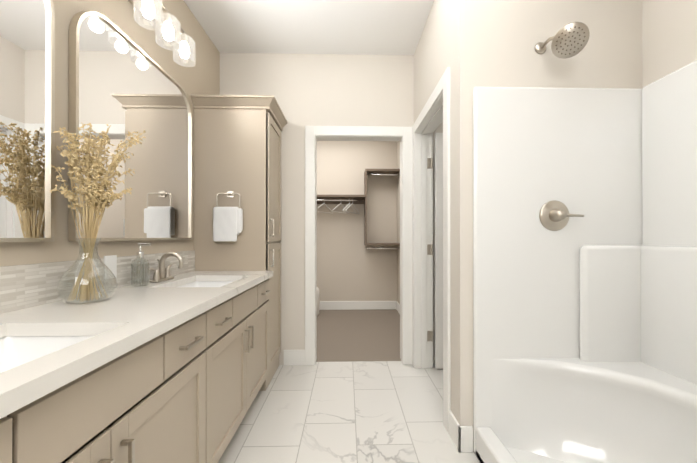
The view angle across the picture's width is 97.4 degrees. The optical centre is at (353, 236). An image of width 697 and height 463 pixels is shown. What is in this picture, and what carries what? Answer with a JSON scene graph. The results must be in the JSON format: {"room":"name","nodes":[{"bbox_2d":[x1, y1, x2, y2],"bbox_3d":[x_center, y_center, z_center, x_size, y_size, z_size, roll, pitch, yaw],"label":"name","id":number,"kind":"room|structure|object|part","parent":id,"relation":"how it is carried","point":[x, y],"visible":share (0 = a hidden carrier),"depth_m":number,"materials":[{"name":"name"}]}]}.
{"room":"bathroom","nodes":[
{"label":"bathroom","id":0,"kind":"room"},
{"bbox_2d":[0,0,219,266],"bbox_3d":[-1.208,-0.253,0.681,0.120,2.780,4.320,0,0,-1],"label":"wall","id":1,"kind":"structure","parent":0,"point":[201,76],"depth_m":1.49,"materials":[{"name":"beige paint"}]},
{"bbox_2d":[0,0,54,241],"bbox_3d":[-1.131,-0.495,0.684,0.030,1.025,0.940,0,0,-1],"label":"mirror","id":2,"kind":"object","parent":1,"relation":"attached to","point":[27,113],"visible":0.96,"depth_m":1.07,"materials":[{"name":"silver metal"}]},
{"bbox_2d":[0,250,194,313],"bbox_3d":[-1.155,0.175,1.236,0.010,0.152,2.049,0,0,-1],"label":"backsplash","id":3,"kind":"structure","parent":1,"relation":"attached to","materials":[{"name":"tile"}]},
{"bbox_2d":[68,11,192,240],"bbox_3d":[-1.155,-0.492,1.713,0.030,1.025,0.940,0,0,-1],"label":"mirror","id":4,"kind":"object","parent":1,"relation":"attached to","point":[121,83],"visible":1,"depth_m":1.59,"materials":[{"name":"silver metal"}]},
{"bbox_2d":[128,0,195,66],"bbox_3d":[-1.067,-1.170,1.687,0.206,0.220,0.540,0,0,-1],"label":"sconce","id":5,"kind":"object","parent":1,"relation":"attached to","point":[150,13],"visible":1,"depth_m":1.67,"materials":[{"name":"white glass"}]},
{"bbox_2d":[184,0,433,54],"bbox_3d":[0.413,-1.690,1.733,3.770,0.100,6.500,0,0,-1],"label":"ceiling","id":6,"kind":"structure","parent":0,"point":[374,27],"depth_m":2.38,"materials":[{"name":"white paint"}]},
{"bbox_2d":[220,53,442,364],"bbox_3d":[0.538,-0.247,2.822,3.470,2.780,0.120,0,0,-1],"label":"wall","id":7,"kind":"structure","parent":0,"point":[335,90],"depth_m":2.74,"materials":[{"name":"beige paint"}]},
{"bbox_2d":[284,350,304,360],"bbox_3d":[-0.943,1.074,2.851,1.010,0.131,0.014,0,0,-1],"label":"baseboard","id":8,"kind":"structure","parent":7,"relation":"attached to","point":[289,355],"depth_m":2.72,"materials":[{"name":"white paint"}]},
{"bbox_2d":[218,309,479,462],"bbox_3d":[0.348,1.168,1.723,3.900,0.064,6.500,0,0,-1],"label":"floor","id":9,"kind":"structure","parent":0,"point":[360,412],"depth_m":2.05,"materials":[{"name":"tile"}]},
{"bbox_2d":[0,94,286,462],"bbox_3d":[-0.865,0.054,1.472,0.601,2.170,2.508,0,0,-1],"label":"bathroom vanity","id":10,"kind":"object","parent":9,"relation":"on","point":[182,366],"visible":1,"depth_m":1.16,"materials":[{"name":"beige paint"}]},
{"bbox_2d":[104,255,116,279],"bbox_3d":[-1.152,0.144,1.449,0.005,0.110,0.075,0,0,-1],"label":"outlet","id":11,"kind":"object","parent":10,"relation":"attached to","point":[110,261],"depth_m":1.45,"materials":[{"name":"white plastic"}]},
{"bbox_2d":[0,271,272,418],"bbox_3d":[-0.867,0.270,1.242,0.586,0.038,2.049,0,0,-1],"label":"countertop","id":12,"kind":"structure","parent":10,"relation":"on","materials":[{"name":"stone"}]},
{"bbox_2d":[50,122,145,302],"bbox_3d":[-0.987,-0.103,1.209,0.274,0.705,0.322,0,0,-1],"label":"vase","id":13,"kind":"object","parent":12,"relation":"on","point":[97,197],"visible":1,"depth_m":1.18,"materials":[{"name":"clear glass"}]},
{"bbox_2d":[131,243,150,286],"bbox_3d":[-1.088,0.143,1.568,0.089,0.216,0.077,0,0,-1],"label":"soap dispenser","id":14,"kind":"object","parent":12,"relation":"on","point":[140,253],"visible":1,"depth_m":1.56,"materials":[{"name":"clear glass"}]},
{"bbox_2d":[147,252,183,282],"bbox_3d":[-1.050,0.169,1.754,0.147,0.164,0.227,0,0,-1],"label":"faucet","id":15,"kind":"object","parent":12,"relation":"on","point":[161,273],"visible":0.94,"depth_m":1.74,"materials":[{"name":"silver metal"}]},
{"bbox_2d":[213,207,242,241],"bbox_3d":[-0.913,-0.091,2.228,0.201,0.256,0.064,0,0,-1],"label":"towel","id":16,"kind":"object","parent":10,"relation":"hanging from","point":[227,221],"depth_m":2.20,"materials":[{"name":"white fabric"}]},
{"bbox_3d":[-0.888,-0.987,2.474,0.601,0.082,0.510,0,0,-1],"label":"tall crown","id":17,"kind":"part","parent":10,"relation":"part of","materials":[{"name":"beige paint"}]},
{"bbox_2d":[317,287,319,315],"bbox_3d":[-0.695,0.944,4.450,0.390,0.400,0.390,0,0,-1],"label":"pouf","id":18,"kind":"object","parent":9,"relation":"on","point":[318,301],"visible":0.12,"depth_m":4.40,"materials":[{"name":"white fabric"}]},
{"bbox_2d":[473,60,696,462],"bbox_3d":[1.112,0.173,0.867,0.928,1.930,1.548,0,0,-1],"label":"shower","id":19,"kind":"object","parent":9,"relation":"on","point":[584,275],"visible":1,"depth_m":1.60,"materials":[{"name":"white plastic"}]},
{"bbox_3d":[1.138,0.863,0.892,0.800,0.450,1.440,0,0,-1],"label":"seat","id":20,"kind":"part","parent":19,"relation":"part of","materials":[{"name":"white plastic"}]},
{"bbox_3d":[1.358,0.356,1.209,0.345,0.625,0.820,0,0,-1],"label":"backrest","id":21,"kind":"part","parent":19,"relation":"part of","materials":[{"name":"white plastic"}]},
{"bbox_2d":[317,141,396,300],"bbox_3d":[-0.424,-0.241,4.870,2.440,2.780,0.120,0,0,-1],"label":"wall","id":22,"kind":"structure","parent":0,"point":[351,266],"depth_m":4.82,"materials":[{"name":"beige paint"}]},
{"bbox_2d":[319,301,395,309],"bbox_3d":[-0.423,1.080,4.799,2.200,0.131,0.014,0,0,-1],"label":"baseboard","id":23,"kind":"structure","parent":22,"relation":"attached to","point":[324,305],"depth_m":4.80,"materials":[{"name":"white paint"}]},
{"bbox_2d":[317,169,399,248],"bbox_3d":[-0.418,-0.407,4.587,2.196,1.188,0.444,0,0,-1],"label":"closet shelf","id":24,"kind":"object","parent":22,"relation":"attached to","point":[341,199],"visible":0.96,"depth_m":4.55,"materials":[{"name":"brown laminate"}]},
{"bbox_2d":[397,141,399,303],"bbox_3d":[0.759,-0.243,3.862,0.120,2.780,1.950,0,0,-1],"label":"wall","id":25,"kind":"structure","parent":0,"point":[398,142],"depth_m":4.68,"materials":[{"name":"beige paint"}]},
{"bbox_2d":[396,301,399,313],"bbox_3d":[0.693,1.077,3.842,0.014,0.131,1.920,0,0,-1],"label":"baseboard","id":26,"kind":"structure","parent":25,"relation":"attached to","point":[397,304],"depth_m":4.62,"materials":[{"name":"white paint"}]},
{"bbox_2d":[414,0,483,450],"bbox_3d":[0.618,-0.248,2.199,0.130,2.780,1.130,0,0,-1],"label":"wall","id":27,"kind":"structure","parent":0,"point":[452,36],"depth_m":1.64,"materials":[{"name":"beige paint"}]},
{"bbox_2d":[305,67,450,432],"bbox_3d":[0.136,0.077,2.330,1.123,2.130,1.118,0,0,-1],"label":"door frame","id":28,"kind":"structure","parent":27,"relation":"attached to","point":[416,238],"depth_m":2.27,"materials":[{"name":"white paint"}]},
{"bbox_2d":[427,158,432,341],"bbox_3d":[0.660,0.113,2.656,0.044,1.590,0.013,0,0,-1],"label":"hinges","id":29,"kind":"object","parent":27,"relation":"attached to","point":[429,246],"depth_m":2.66,"materials":[{"name":"silver metal"}]},
{"bbox_2d":[435,133,442,368],"bbox_3d":[1.103,0.119,2.619,0.800,2.023,0.098,0,0,-1],"label":"entry door","id":30,"kind":"structure","parent":27,"relation":"in","point":[438,250],"depth_m":2.62,"materials":[{"name":"white paint"}]},
{"bbox_2d":[484,0,641,88],"bbox_3d":[1.186,-0.250,1.712,0.985,2.780,0.130,0,0,-1],"label":"wall","id":31,"kind":"structure","parent":0,"point":[609,55],"depth_m":1.65,"materials":[{"name":"beige paint"}]},
{"bbox_2d":[535,22,589,58],"bbox_3d":[1.026,-0.958,1.521,0.145,0.168,0.246,0,0,-1],"label":"shower head","id":32,"kind":"object","parent":31,"relation":"attached to","point":[569,40],"visible":1,"depth_m":1.46},
{"bbox_2d":[642,0,696,87],"bbox_3d":[1.656,-0.255,0.122,0.120,2.780,3.070,0,0,-1],"label":"wall","id":33,"kind":"structure","parent":0,"point":[669,36],"depth_m":1.53,"materials":[{"name":"beige paint"}]}
]}

